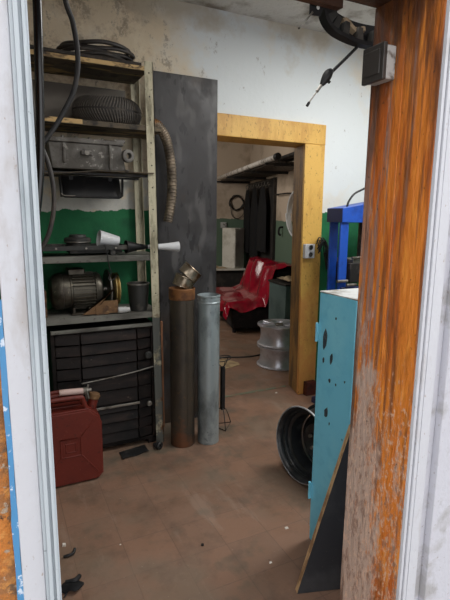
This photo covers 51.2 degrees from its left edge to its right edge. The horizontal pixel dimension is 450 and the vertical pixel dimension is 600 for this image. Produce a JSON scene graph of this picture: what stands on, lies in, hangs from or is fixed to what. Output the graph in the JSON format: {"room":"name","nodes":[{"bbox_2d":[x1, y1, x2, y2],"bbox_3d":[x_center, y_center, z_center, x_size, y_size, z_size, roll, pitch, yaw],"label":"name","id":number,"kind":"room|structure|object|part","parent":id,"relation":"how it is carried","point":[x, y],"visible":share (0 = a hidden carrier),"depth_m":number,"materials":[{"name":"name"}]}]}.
{"room":"auto repair garage","nodes":[
{"label":"auto repair garage","id":0,"kind":"room"},
{"bbox_2d":[14,316,339,599],"bbox_3d":[-0.176,0.524,5.549,6.800,0.100,8.200,-4,11,-26],"label":"floor","id":1,"kind":"structure","parent":0,"point":[235,496],"depth_m":2.32,"materials":[{"name":"brown concrete"}]},
{"bbox_2d":[63,548,75,557],"bbox_3d":[-0.666,1.093,2.027,0.026,0.018,0.064,8,13,37],"label":"strip","id":2,"kind":"object","parent":1,"relation":"on","point":[74,549],"visible":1,"depth_m":2.02,"materials":[{"name":"black rubber"}]},
{"bbox_2d":[61,580,83,597],"bbox_3d":[-0.601,1.120,1.845,0.095,0.026,0.081,-8,13,-40],"label":"rag","id":3,"kind":"object","parent":1,"relation":"on","point":[65,587],"visible":0.93,"depth_m":1.83,"materials":[{"name":"fabric"}]},
{"bbox_2d":[65,574,80,582],"bbox_3d":[-0.606,1.118,1.879,0.065,0.024,0.034,-4,11,-26],"label":"rubber offcut","id":4,"kind":"object","parent":1,"relation":"on","point":[78,576],"visible":0.98,"depth_m":1.87,"materials":[{"name":"black rubber"}]},
{"bbox_2d":[50,388,103,486],"bbox_3d":[-0.855,0.747,2.575,0.352,0.500,0.166,-4,11,-26],"label":"jerrycan","id":5,"kind":"object","parent":1,"relation":"on","point":[76,425],"visible":0.64,"depth_m":2.52,"materials":[{"name":"red paint"}]},
{"bbox_3d":[-0.894,0.543,2.585,0.245,0.103,0.021,-4,11,-26],"label":"handle","id":6,"kind":"part","parent":5,"relation":"part of","materials":[{"name":"red paint"}]},
{"bbox_3d":[-0.869,0.553,2.534,0.245,0.103,0.021,-4,11,-26],"label":"handle","id":7,"kind":"part","parent":5,"relation":"part of","materials":[{"name":"red paint"}]},
{"bbox_3d":[-0.844,0.562,2.484,0.245,0.103,0.021,-4,11,-26],"label":"handle","id":8,"kind":"part","parent":5,"relation":"part of","materials":[{"name":"red paint"}]},
{"bbox_2d":[59,384,91,398],"bbox_3d":[-0.800,0.498,2.516,0.166,0.076,0.050,-4,11,-26],"label":"tube","id":9,"kind":"object","parent":5,"relation":"on","point":[84,390],"visible":1,"depth_m":2.51,"materials":[{"name":"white plastic"}]},
{"bbox_3d":[-0.823,0.804,2.514,0.284,0.313,0.011,-4,11,-26],"label":"embossed panel","id":10,"kind":"part","parent":5,"relation":"part of","materials":[{"name":"red paint"}]},
{"bbox_2d":[30,39,163,441],"bbox_3d":[-0.900,-0.238,2.750,1.035,2.376,0.330,-4,11,-26],"label":"shelving unit","id":11,"kind":"object","parent":1,"relation":"on","point":[54,63],"depth_m":2.72,"materials":[{"name":"beige metal"}]},
{"bbox_2d":[44,289,46,317],"bbox_3d":[-1.063,0.013,2.685,0.073,0.163,0.125,-4,11,-26],"label":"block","id":12,"kind":"object","parent":11,"relation":"on","point":[44,289],"visible":0.2,"depth_m":2.65,"materials":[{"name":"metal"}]},
{"bbox_2d":[32,79,124,118],"bbox_3d":[-0.905,-1.134,2.746,0.655,0.239,0.010,-4,11,-26],"label":"sheet","id":13,"kind":"object","parent":11,"relation":"on","point":[56,94],"visible":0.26,"depth_m":2.72,"materials":[{"name":"grey metal"}]},
{"bbox_2d":[49,267,120,315],"bbox_3d":[-0.833,-0.060,2.814,0.407,0.266,0.256,-4,11,-26],"label":"motor","id":14,"kind":"object","parent":11,"relation":"on","point":[78,291],"visible":1,"depth_m":2.74,"materials":[{"name":"metal"}]},
{"bbox_2d":[42,243,127,256],"bbox_3d":[-0.864,-0.296,2.763,0.534,0.058,0.246,-4,11,-26],"label":"flat tray","id":15,"kind":"object","parent":11,"relation":"on","point":[111,249],"visible":0.64,"depth_m":2.71,"materials":[{"name":"grey metal"}]},
{"bbox_2d":[64,234,90,245],"bbox_3d":[-0.864,-0.345,2.754,0.156,0.080,0.156,-4,11,-26],"label":"disc","id":16,"kind":"object","parent":15,"relation":"on","point":[73,239],"visible":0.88,"depth_m":2.70,"materials":[{"name":"grey metal"}]},
{"bbox_2d":[96,230,119,245],"bbox_3d":[-0.691,-0.366,2.784,0.132,0.100,0.098,-4,11,-26],"label":"plastic cup","id":17,"kind":"object","parent":15,"relation":"on","point":[103,238],"visible":0.94,"depth_m":2.76,"materials":[{"name":"white plastic"}]},
{"bbox_2d":[124,240,147,252],"bbox_3d":[-0.529,-0.321,2.818,0.140,0.080,0.080,-4,11,-26],"label":"funnel","id":18,"kind":"object","parent":15,"relation":"on","point":[132,246],"visible":0.97,"depth_m":2.80,"materials":[{"name":"black plastic"}]},
{"bbox_2d":[29,44,141,65],"bbox_3d":[-0.820,-1.290,2.455,0.781,0.028,0.029,-4,11,-26],"label":"board","id":19,"kind":"object","parent":11,"relation":"on","point":[46,49],"visible":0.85,"depth_m":2.49,"materials":[{"name":"wood"}]},
{"bbox_2d":[45,135,133,171],"bbox_3d":[-0.777,-0.822,2.675,0.467,0.174,0.270,-4,11,-26],"label":"metal box","id":20,"kind":"object","parent":11,"relation":"on","point":[70,154],"visible":0.89,"depth_m":2.57,"materials":[{"name":"metal"}]},
{"bbox_2d":[58,175,123,198],"bbox_3d":[-0.768,-0.647,2.700,0.361,0.126,0.089,-4,11,-26],"label":"tray","id":21,"kind":"object","parent":11,"relation":"attached to","point":[70,187],"visible":1,"depth_m":2.69,"materials":[{"name":"black plastic"}]},
{"bbox_3d":[-0.722,-1.366,2.635,0.428,0.113,0.296,-4,11,-26],"label":"hose coil","id":22,"kind":"part","parent":11,"relation":"part of","materials":[{"name":"black rubber"}]},
{"bbox_2d":[71,94,141,124],"bbox_3d":[-0.677,-1.077,2.705,0.401,0.149,0.285,-4,11,-26],"label":"tyre","id":23,"kind":"object","parent":11,"relation":"on","point":[105,108],"visible":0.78,"depth_m":2.59,"materials":[{"name":"rubber"}]},
{"bbox_2d":[105,245,116,280],"bbox_3d":[-0.672,-0.220,2.737,0.062,0.207,0.100,-4,11,-26],"label":"hanging cable","id":24,"kind":"object","parent":11,"relation":"hanging from","point":[105,245],"visible":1,"depth_m":2.69,"materials":[{"name":"black rubber"}]},
{"bbox_2d":[118,306,129,312],"bbox_3d":[-0.606,0.058,2.812,0.072,0.038,0.038,-4,11,-26],"label":"capacitor","id":25,"kind":"object","parent":11,"relation":"on","point":[125,309],"visible":1,"depth_m":2.80,"materials":[{"name":"white plastic"}]},
{"bbox_2d":[127,281,149,310],"bbox_3d":[-0.533,-0.023,2.898,0.138,0.170,0.138,-4,11,-26],"label":"metal pot","id":26,"kind":"object","parent":11,"relation":"on","point":[137,290],"visible":1,"depth_m":2.85,"materials":[{"name":"metal"}]},
{"bbox_3d":[-0.549,-0.251,3.085,0.086,2.290,0.028,-4,11,-26],"label":"post","id":27,"kind":"part","parent":11,"relation":"part of","materials":[{"name":"beige metal"}]},
{"bbox_3d":[-0.428,-0.206,2.841,0.086,2.290,0.028,-4,11,-26],"label":"post","id":28,"kind":"part","parent":11,"relation":"part of","materials":[{"name":"beige metal"}]},
{"bbox_2d":[148,241,179,251],"bbox_3d":[-0.379,-0.327,2.900,0.196,0.066,0.066,-4,11,-26],"label":"nozzle","id":29,"kind":"object","parent":11,"relation":"on","point":[174,246],"visible":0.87,"depth_m":2.90,"materials":[{"name":"white plastic"}]},
{"bbox_2d":[155,119,176,222],"bbox_3d":[-0.394,-0.801,2.943,0.198,0.628,0.073,-6,12,-32],"label":"flexible duct","id":30,"kind":"object","parent":11,"relation":"hanging from","point":[165,137],"visible":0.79,"depth_m":2.95,"materials":[{"name":"metal"}]},
{"bbox_2d":[46,318,155,447],"bbox_3d":[-0.763,0.531,2.945,0.611,0.796,0.283,-4,11,-26],"label":"tool cabinet","id":31,"kind":"object","parent":1,"relation":"on","point":[115,358],"visible":0.72,"depth_m":2.85,"materials":[{"name":"grey metal"}]},
{"bbox_3d":[-0.710,0.168,2.775,0.605,0.020,0.016,-4,11,-26],"label":"rail","id":32,"kind":"part","parent":31,"relation":"part of","materials":[{"name":"grey metal"}]},
{"bbox_3d":[-0.754,0.204,2.873,0.561,0.062,0.216,-4,11,-26],"label":"drawer","id":33,"kind":"part","parent":31,"relation":"part of","materials":[{"name":"black metal"}]},
{"bbox_3d":[-0.754,0.271,2.885,0.561,0.062,0.216,-4,11,-26],"label":"drawer","id":34,"kind":"part","parent":31,"relation":"part of","materials":[{"name":"black metal"}]},
{"bbox_3d":[-0.755,0.340,2.897,0.561,0.066,0.216,-4,11,-26],"label":"drawer","id":35,"kind":"part","parent":31,"relation":"part of","materials":[{"name":"black metal"}]},
{"bbox_3d":[-0.756,0.410,2.910,0.561,0.066,0.216,-4,11,-26],"label":"drawer","id":36,"kind":"part","parent":31,"relation":"part of","materials":[{"name":"black metal"}]},
{"bbox_3d":[-0.757,0.490,2.924,0.561,0.084,0.216,-4,11,-26],"label":"drawer","id":37,"kind":"part","parent":31,"relation":"part of","materials":[{"name":"black metal"}]},
{"bbox_3d":[-0.758,0.579,2.940,0.561,0.084,0.216,-4,11,-26],"label":"drawer","id":38,"kind":"part","parent":31,"relation":"part of","materials":[{"name":"black metal"}]},
{"bbox_3d":[-0.689,0.653,2.867,0.345,0.014,0.010,-4,11,-26],"label":"rail","id":39,"kind":"part","parent":31,"relation":"part of","materials":[{"name":"metal"}]},
{"bbox_3d":[-0.758,0.651,2.953,0.561,0.052,0.216,-4,11,-26],"label":"drawer","id":40,"kind":"part","parent":31,"relation":"part of","materials":[{"name":"black metal"}]},
{"bbox_3d":[-0.759,0.712,2.964,0.561,0.059,0.216,-4,11,-26],"label":"drawer","id":41,"kind":"part","parent":31,"relation":"part of","materials":[{"name":"black metal"}]},
{"bbox_3d":[-0.760,0.840,2.987,0.561,0.059,0.216,-4,11,-26],"label":"drawer","id":42,"kind":"part","parent":31,"relation":"part of","materials":[{"name":"black metal"}]},
{"bbox_3d":[-0.760,0.776,2.976,0.561,0.059,0.216,-4,11,-26],"label":"drawer","id":43,"kind":"part","parent":31,"relation":"part of","materials":[{"name":"black metal"}]},
{"bbox_3d":[-0.475,0.339,2.910,0.048,0.048,0.033,-4,11,-26],"label":"knob","id":44,"kind":"part","parent":31,"relation":"part of","materials":[{"name":"grey metal"}]},
{"bbox_2d":[119,445,148,458],"bbox_3d":[-0.562,0.937,2.908,0.190,0.013,0.099,-7,13,-35],"label":"scrap","id":45,"kind":"object","parent":1,"relation":"on","point":[136,451],"visible":1,"depth_m":2.90,"materials":[{"name":"black rubber"}]},
{"bbox_2d":[153,441,162,449],"bbox_3d":[-0.421,0.910,2.968,0.049,0.048,0.079,-4,11,-26],"label":"wheel","id":46,"kind":"object","parent":1,"relation":"on","point":[158,445],"visible":1,"depth_m":2.95,"materials":[{"name":"black rubber"}]},
{"bbox_2d":[160,321,164,426],"bbox_3d":[-0.439,0.512,3.211,0.041,0.745,0.047,-4,11,-26],"label":"wooden lath","id":47,"kind":"object","parent":1,"relation":"on","point":[160,321],"visible":0.37,"depth_m":3.20,"materials":[{"name":"brown wood"}]},
{"bbox_2d":[168,286,194,447],"bbox_3d":[-0.268,0.424,2.953,0.163,1.014,0.163,-4,11,-26],"label":"pipe","id":48,"kind":"object","parent":1,"relation":"on","point":[181,300],"visible":0.97,"depth_m":2.89,"materials":[{"name":"metal"}]},
{"bbox_2d":[172,262,201,288],"bbox_3d":[-0.232,-0.149,2.857,0.179,0.172,0.136,-1,10,-10],"label":"pipe elbow","id":49,"kind":"object","parent":48,"relation":"on","point":[186,280],"visible":0.99,"depth_m":2.80,"materials":[{"name":"metal"}]},
{"bbox_2d":[153,71,217,422],"bbox_3d":[-0.271,-0.284,3.194,0.457,2.322,0.030,-4,11,-26],"label":"metal sheet","id":50,"kind":"object","parent":1,"relation":"on","point":[186,105],"visible":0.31,"depth_m":3.11,"materials":[{"name":"grey metal"}]},
{"bbox_2d":[197,293,219,444],"bbox_3d":[-0.105,0.442,2.992,0.145,0.968,0.145,-4,11,-26],"label":"pipe","id":51,"kind":"object","parent":1,"relation":"on","point":[208,303],"visible":1,"depth_m":2.94,"materials":[{"name":"grey metal"}]},
{"bbox_2d":[219,355,230,430],"bbox_3d":[-0.004,0.635,3.231,0.151,0.503,0.145,-4,11,-26],"label":"wire stand","id":52,"kind":"object","parent":1,"relation":"on","point":[222,368],"visible":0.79,"depth_m":3.22,"materials":[{"name":"black metal"}]},
{"bbox_2d":[219,358,239,368],"bbox_3d":[-0.017,0.632,4.657,0.271,0.006,0.258,-9,14,-42],"label":"scrap","id":53,"kind":"object","parent":1,"relation":"on","point":[229,364],"visible":0.76,"depth_m":4.66,"materials":[{"name":"beige paper"}]},
{"bbox_2d":[216,266,244,286],"bbox_3d":[-0.210,-0.260,7.985,1.040,0.580,0.490,-2,10,-12],"label":"table","id":54,"kind":"object","parent":1,"relation":"on","point":[230,277],"visible":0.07,"depth_m":7.83,"materials":[{"name":"grey metal"}]},
{"bbox_2d":[222,228,243,268],"bbox_3d":[0.145,-0.881,7.942,0.285,0.665,0.270,8,13,37],"label":"box","id":55,"kind":"object","parent":54,"relation":"on","point":[232,238],"visible":0.97,"depth_m":7.84,"materials":[{"name":"metal"}]},
{"bbox_3d":[0.246,-0.864,7.864,0.006,0.600,0.240,8,13,37],"label":"door","id":56,"kind":"part","parent":55,"relation":"part of","materials":[{"name":"grey paint"}]},
{"bbox_2d":[219,354,259,357],"bbox_3d":[0.076,0.593,4.859,1.062,0.014,0.060,-3,11,-18],"label":"cable","id":57,"kind":"object","parent":1,"relation":"on","point":[258,354],"visible":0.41,"depth_m":4.87,"materials":[{"name":"black rubber"}]},
{"bbox_2d":[219,385,285,397],"bbox_3d":[0.170,0.771,3.899,0.785,0.004,0.027,-4,11,-26],"label":"threshold","id":58,"kind":"structure","parent":1,"relation":"on","point":[283,385],"depth_m":3.93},
{"bbox_2d":[216,256,291,332],"bbox_3d":[0.297,-0.130,6.445,0.905,0.880,1.520,-2,10,-12],"label":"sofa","id":59,"kind":"object","parent":1,"relation":"on","point":[245,304],"visible":0.81,"depth_m":5.98,"materials":[{"name":"red fabric"}]},
{"bbox_3d":[0.583,-0.245,6.532,0.303,0.480,1.260,-2,10,-12],"label":"backrest","id":60,"kind":"part","parent":59,"relation":"part of","materials":[{"name":"fabric"}]},
{"bbox_2d":[246,177,276,259],"bbox_3d":[0.522,-0.878,7.492,0.096,1.985,1.505,-2,10,-12],"label":"coat rack","id":61,"kind":"object","parent":1,"relation":"on","point":[270,185],"visible":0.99,"depth_m":6.93,"materials":[{"name":"metal"}]},
{"bbox_2d":[243,190,250,252],"bbox_3d":[0.367,-1.326,7.933,0.071,1.028,0.414,-2,11,-14],"label":"coat","id":62,"kind":"object","parent":61,"relation":"hanging from","point":[246,224],"visible":0.78,"depth_m":7.83,"materials":[{"name":"black fabric"}]},
{"bbox_2d":[249,189,257,256],"bbox_3d":[0.463,-1.225,7.489,0.068,1.068,0.433,-2,10,-12],"label":"coat","id":63,"kind":"object","parent":61,"relation":"hanging from","point":[253,252],"visible":0.9,"depth_m":7.41,"materials":[{"name":"black fabric"}]},
{"bbox_2d":[257,187,266,251],"bbox_3d":[0.558,-1.203,7.035,0.071,0.948,0.424,-1,10,-10],"label":"coat","id":64,"kind":"object","parent":61,"relation":"hanging from","point":[261,221],"visible":1,"depth_m":6.97,"materials":[{"name":"black fabric"}]},
{"bbox_3d":[0.699,-0.750,6.794,0.042,1.985,0.045,-2,10,-12],"label":"post","id":65,"kind":"part","parent":61,"relation":"part of","materials":[{"name":"black metal"}]},
{"bbox_2d":[257,344,288,370],"bbox_3d":[0.531,0.535,4.657,0.433,0.209,0.433,-4,11,-26],"label":"wheel","id":66,"kind":"object","parent":1,"relation":"on","point":[270,359],"visible":0.41,"depth_m":4.49,"materials":[{"name":"silver metal"}]},
{"bbox_2d":[257,319,289,349],"bbox_3d":[0.533,0.329,4.620,0.433,0.209,0.433,-4,11,-26],"label":"wheel","id":67,"kind":"object","parent":66,"relation":"on","point":[275,333],"visible":0.8,"depth_m":4.47,"materials":[{"name":"silver metal"}]},
{"bbox_2d":[268,279,290,319],"bbox_3d":[0.773,0.141,5.413,0.424,0.722,0.444,-3,11,-20],"label":"base cabinet","id":68,"kind":"object","parent":1,"relation":"on","point":[279,289],"visible":0.31,"depth_m":5.26,"materials":[{"name":"metal"}]},
{"bbox_2d":[278,276,290,281],"bbox_3d":[0.789,-0.252,5.337,0.300,0.072,0.300,-3,11,-20],"label":"rag","id":69,"kind":"object","parent":68,"relation":"on","point":[286,278],"visible":0.29,"depth_m":5.26,"materials":[{"name":"beige fabric"}]},
{"bbox_2d":[276,404,314,484],"bbox_3d":[0.489,0.791,2.617,0.228,0.430,0.421,-6,12,-33],"label":"wheel","id":70,"kind":"object","parent":1,"relation":"on","point":[295,427],"visible":0.48,"depth_m":2.70,"materials":[{"name":"black paint"}]},
{"bbox_2d":[303,380,315,395],"bbox_3d":[0.699,0.724,3.879,0.095,0.115,0.045,-4,11,-26],"label":"wooden block","id":71,"kind":"object","parent":1,"relation":"on","point":[309,388],"visible":0.94,"depth_m":3.86,"materials":[{"name":"red paint"}]},
{"bbox_2d":[295,424,349,593],"bbox_3d":[0.475,0.811,1.838,0.401,0.662,0.067,-3,11,-21],"label":"plywood board","id":72,"kind":"object","parent":1,"relation":"on","point":[321,569],"visible":0.36,"depth_m":1.83,"materials":[{"name":"black wood"}]},
{"bbox_2d":[308,288,357,538],"bbox_3d":[0.771,0.518,2.117,0.767,1.146,0.234,-4,11,-26],"label":"metal cabinet","id":73,"kind":"object","parent":1,"relation":"on","point":[335,332],"visible":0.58,"depth_m":1.93,"materials":[{"name":"metal"}]},
{"bbox_3d":[0.411,1.060,2.138,0.040,0.065,0.036,-4,11,-26],"label":"leg","id":74,"kind":"part","parent":73,"relation":"part of","materials":[{"name":"paint"}]},
{"bbox_2d":[320,288,357,300],"bbox_3d":[0.784,-0.043,2.015,0.756,0.005,0.226,-4,11,-26],"label":"cabinet top","id":75,"kind":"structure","parent":73,"relation":"on","point":[352,294],"depth_m":1.91,"materials":[{"name":"white metal"}]},
{"bbox_2d":[311,187,364,403],"bbox_3d":[1.021,-0.007,3.555,0.606,1.677,0.340,-4,11,-26],"label":"press","id":76,"kind":"object","parent":1,"relation":"on","point":[344,269],"visible":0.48,"depth_m":3.35,"materials":[{"name":"blue paint"}]},
{"bbox_3d":[1.017,0.795,3.701,0.575,0.045,0.340,-4,11,-26],"label":"frame","id":77,"kind":"part","parent":76,"relation":"part of","materials":[{"name":"blue paint"}]},
{"bbox_3d":[0.954,-0.306,3.444,0.210,0.050,0.190,-4,11,-26],"label":"bed plate","id":78,"kind":"part","parent":76,"relation":"part of","materials":[{"name":"metal"}]},
{"bbox_2d":[0,0,370,380],"bbox_3d":[-0.076,-0.557,3.432,4.900,2.780,0.200,-4,11,-26],"label":"wall","id":79,"kind":"structure","parent":0,"point":[262,68],"depth_m":3.13,"materials":[{"name":"paint"}]},
{"bbox_2d":[217,113,325,394],"bbox_3d":[0.251,-0.263,3.639,1.027,2.133,0.235,-4,11,-26],"label":"trim","id":80,"kind":"structure","parent":79,"relation":"attached to","point":[232,128],"depth_m":3.61,"materials":[{"name":"paint"}]},
{"bbox_2d":[289,145,303,391],"bbox_3d":[0.617,-0.221,3.852,0.166,1.984,0.196,-4,11,-26],"label":"trim","id":81,"kind":"structure","parent":79,"relation":"attached to","point":[298,151],"depth_m":3.81,"materials":[{"name":"brown wood"}]},
{"bbox_2d":[303,244,314,257],"bbox_3d":[0.654,-0.380,3.659,0.090,0.110,0.041,-4,11,-26],"label":"double socket","id":82,"kind":"object","parent":79,"relation":"attached to","point":[308,249],"visible":1,"depth_m":3.64,"materials":[{"name":"white plastic"}]},
{"bbox_2d":[316,237,328,269],"bbox_3d":[0.793,-0.364,3.716,0.155,0.263,0.047,-4,11,-26],"label":"hanging cable","id":83,"kind":"object","parent":79,"relation":"hanging from","point":[321,241],"visible":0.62,"depth_m":3.70,"materials":[{"name":"black rubber"}]},
{"bbox_2d":[0,220,449,599],"bbox_3d":[0.155,-0.274,1.024,7.200,3.120,0.237,-4,11,-26],"label":"wall","id":84,"kind":"structure","parent":0,"point":[433,564],"depth_m":1.21,"materials":[{"name":"white paint"}]},
{"bbox_2d":[0,299,23,599],"bbox_3d":[-0.350,0.551,0.812,0.011,1.120,0.010,-4,11,-26],"label":"trim","id":85,"kind":"structure","parent":84,"relation":"attached to","point":[3,366],"depth_m":0.76,"materials":[{"name":"blue paint"}]},
{"bbox_2d":[0,0,46,599],"bbox_3d":[-0.373,0.257,0.867,0.036,2.120,0.225,-4,11,-26],"label":"trim","id":86,"kind":"structure","parent":84,"relation":"attached to","point":[13,290],"depth_m":0.73,"materials":[{"name":"white paint"}]},
{"bbox_2d":[8,0,61,599],"bbox_3d":[-0.344,0.322,0.886,0.024,1.985,0.239,-4,11,-26],"label":"trim","id":87,"kind":"structure","parent":84,"relation":"attached to","point":[17,9],"depth_m":0.72,"materials":[{"name":"white wood"}]},
{"bbox_2d":[361,41,395,85],"bbox_3d":[0.377,-0.577,1.154,0.046,0.084,0.073,-4,11,-26],"label":"switch box","id":88,"kind":"object","parent":84,"relation":"attached to","point":[378,68],"visible":1,"depth_m":1.13,"materials":[{"name":"grey plastic"}]},
{"bbox_2d":[339,0,446,599],"bbox_3d":[0.428,0.261,1.269,0.030,1.985,0.216,-4,11,-26],"label":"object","id":89,"kind":"structure","parent":84,"relation":"attached to","point":[403,110],"depth_m":1.20,"materials":[{"name":"orange paint"}]},
{"bbox_2d":[396,0,449,599],"bbox_3d":[0.495,0.212,1.163,0.064,2.122,0.014,-4,11,-26],"label":"trim","id":90,"kind":"structure","parent":84,"relation":"attached to","point":[439,206],"depth_m":1.13,"materials":[{"name":"white paint"}]},
{"bbox_2d":[216,141,249,272],"bbox_3d":[-1.704,-1.361,7.802,4.500,2.780,0.100,-2,10,-12],"label":"wall","id":91,"kind":"structure","parent":0,"point":[231,156],"depth_m":8.04,"materials":[{"name":"beige paint"}]},
{"bbox_2d":[220,222,225,227],"bbox_3d":[-0.027,-1.290,8.098,0.100,0.100,0.046,-2,10,-12],"label":"wall box","id":92,"kind":"object","parent":91,"relation":"attached to","point":[222,224],"visible":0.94,"depth_m":8.08,"materials":[{"name":"grey plastic"}]},
{"bbox_2d":[229,195,243,218],"bbox_3d":[0.199,-1.602,8.079,0.276,0.409,0.057,-2,10,-13],"label":"cable coil","id":93,"kind":"object","parent":91,"relation":"hanging from","point":[233,196],"visible":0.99,"depth_m":8.07,"materials":[{"name":"rubber"}]},
{"bbox_2d":[248,144,293,263],"bbox_3d":[0.892,-1.042,6.183,0.100,2.780,4.200,-2,10,-12],"label":"wall","id":94,"kind":"structure","parent":0,"point":[283,243],"depth_m":6.47,"materials":[{"name":"beige paint"}]},
{"bbox_2d":[217,161,293,183],"bbox_3d":[0.434,-1.748,6.569,0.600,0.048,2.980,-2,10,-12],"label":"wall shelf","id":95,"kind":"object","parent":94,"relation":"attached to","point":[276,167],"visible":0.78,"depth_m":6.11,"materials":[{"name":"metal"}]},
{"bbox_2d":[217,153,280,179],"bbox_3d":[0.219,-1.762,6.363,0.074,0.074,3.123,-2,10,-12],"label":"pipe","id":96,"kind":"object","parent":95,"relation":"on","point":[277,156],"visible":0.97,"depth_m":5.71,"materials":[{"name":"white plastic"}]},
{"bbox_2d":[226,152,293,177],"bbox_3d":[0.400,-1.750,6.217,0.070,0.070,3.283,-2,10,-12],"label":"pipe","id":97,"kind":"object","parent":95,"relation":"on","point":[290,155],"visible":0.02,"depth_m":5.09,"materials":[{"name":"metal"}]},
{"bbox_2d":[285,192,292,235],"bbox_3d":[0.873,-1.059,5.776,0.083,0.586,0.562,-2,10,-12],"label":"coil","id":98,"kind":"object","parent":94,"relation":"hanging from","point":[290,201],"visible":0.27,"depth_m":5.99,"materials":[{"name":"white plastic"}]},
{"bbox_2d":[178,0,375,32],"bbox_3d":[-0.146,-2.320,5.037,6.800,0.120,8.200,-4,11,-26],"label":"ceiling","id":99,"kind":"structure","parent":0,"point":[289,12],"depth_m":3.09,"materials":[{"name":"white paint"}]},
{"bbox_2d":[32,0,44,214],"bbox_3d":[-0.495,-0.846,1.046,0.149,1.375,0.021,-4,11,-26],"label":"hose","id":100,"kind":"object","parent":99,"relation":"hanging from","point":[37,4],"visible":0.56,"depth_m":1.13,"materials":[{"name":"black rubber"}]},
{"bbox_2d":[30,61,55,249],"bbox_3d":[-0.504,-0.822,1.108,0.144,1.445,0.012,-4,11,-26],"label":"cable","id":101,"kind":"object","parent":99,"relation":"hanging from","point":[47,161],"visible":0.45,"depth_m":1.23,"materials":[{"name":"rubber"}]},
{"bbox_2d":[35,0,80,146],"bbox_3d":[-0.454,-0.946,1.082,0.204,1.191,0.013,-4,11,-26],"label":"cable","id":102,"kind":"object","parent":99,"relation":"hanging from","point":[67,104],"visible":0.67,"depth_m":1.18,"materials":[{"name":"black rubber"}]},
{"bbox_3d":[0.034,-1.311,0.792,0.936,1.000,0.200,-4,11,-26],"label":"wall","id":103,"kind":"structure","parent":0,"visible":0},
{"bbox_2d":[296,0,374,48],"bbox_3d":[0.293,-0.714,1.187,0.330,0.110,0.072,-4,11,-26],"label":"guard","id":104,"kind":"object","parent":103,"relation":"hanging from","point":[341,28],"visible":0.91,"depth_m":1.19,"materials":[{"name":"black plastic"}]},
{"bbox_2d":[306,46,357,106],"bbox_3d":[0.278,-0.580,1.217,0.157,0.167,0.024,-4,11,-26],"label":"cord","id":105,"kind":"object","parent":104,"relation":"hanging from","point":[327,75],"visible":1,"depth_m":1.20,"materials":[{"name":"black rubber"}]},
{"bbox_2d":[347,0,390,7],"bbox_3d":[0.029,-0.752,0.892,0.936,0.135,0.200,-4,11,-26],"label":"trim","id":106,"kind":"structure","parent":103,"relation":"attached to","point":[371,3],"depth_m":1.15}
]}

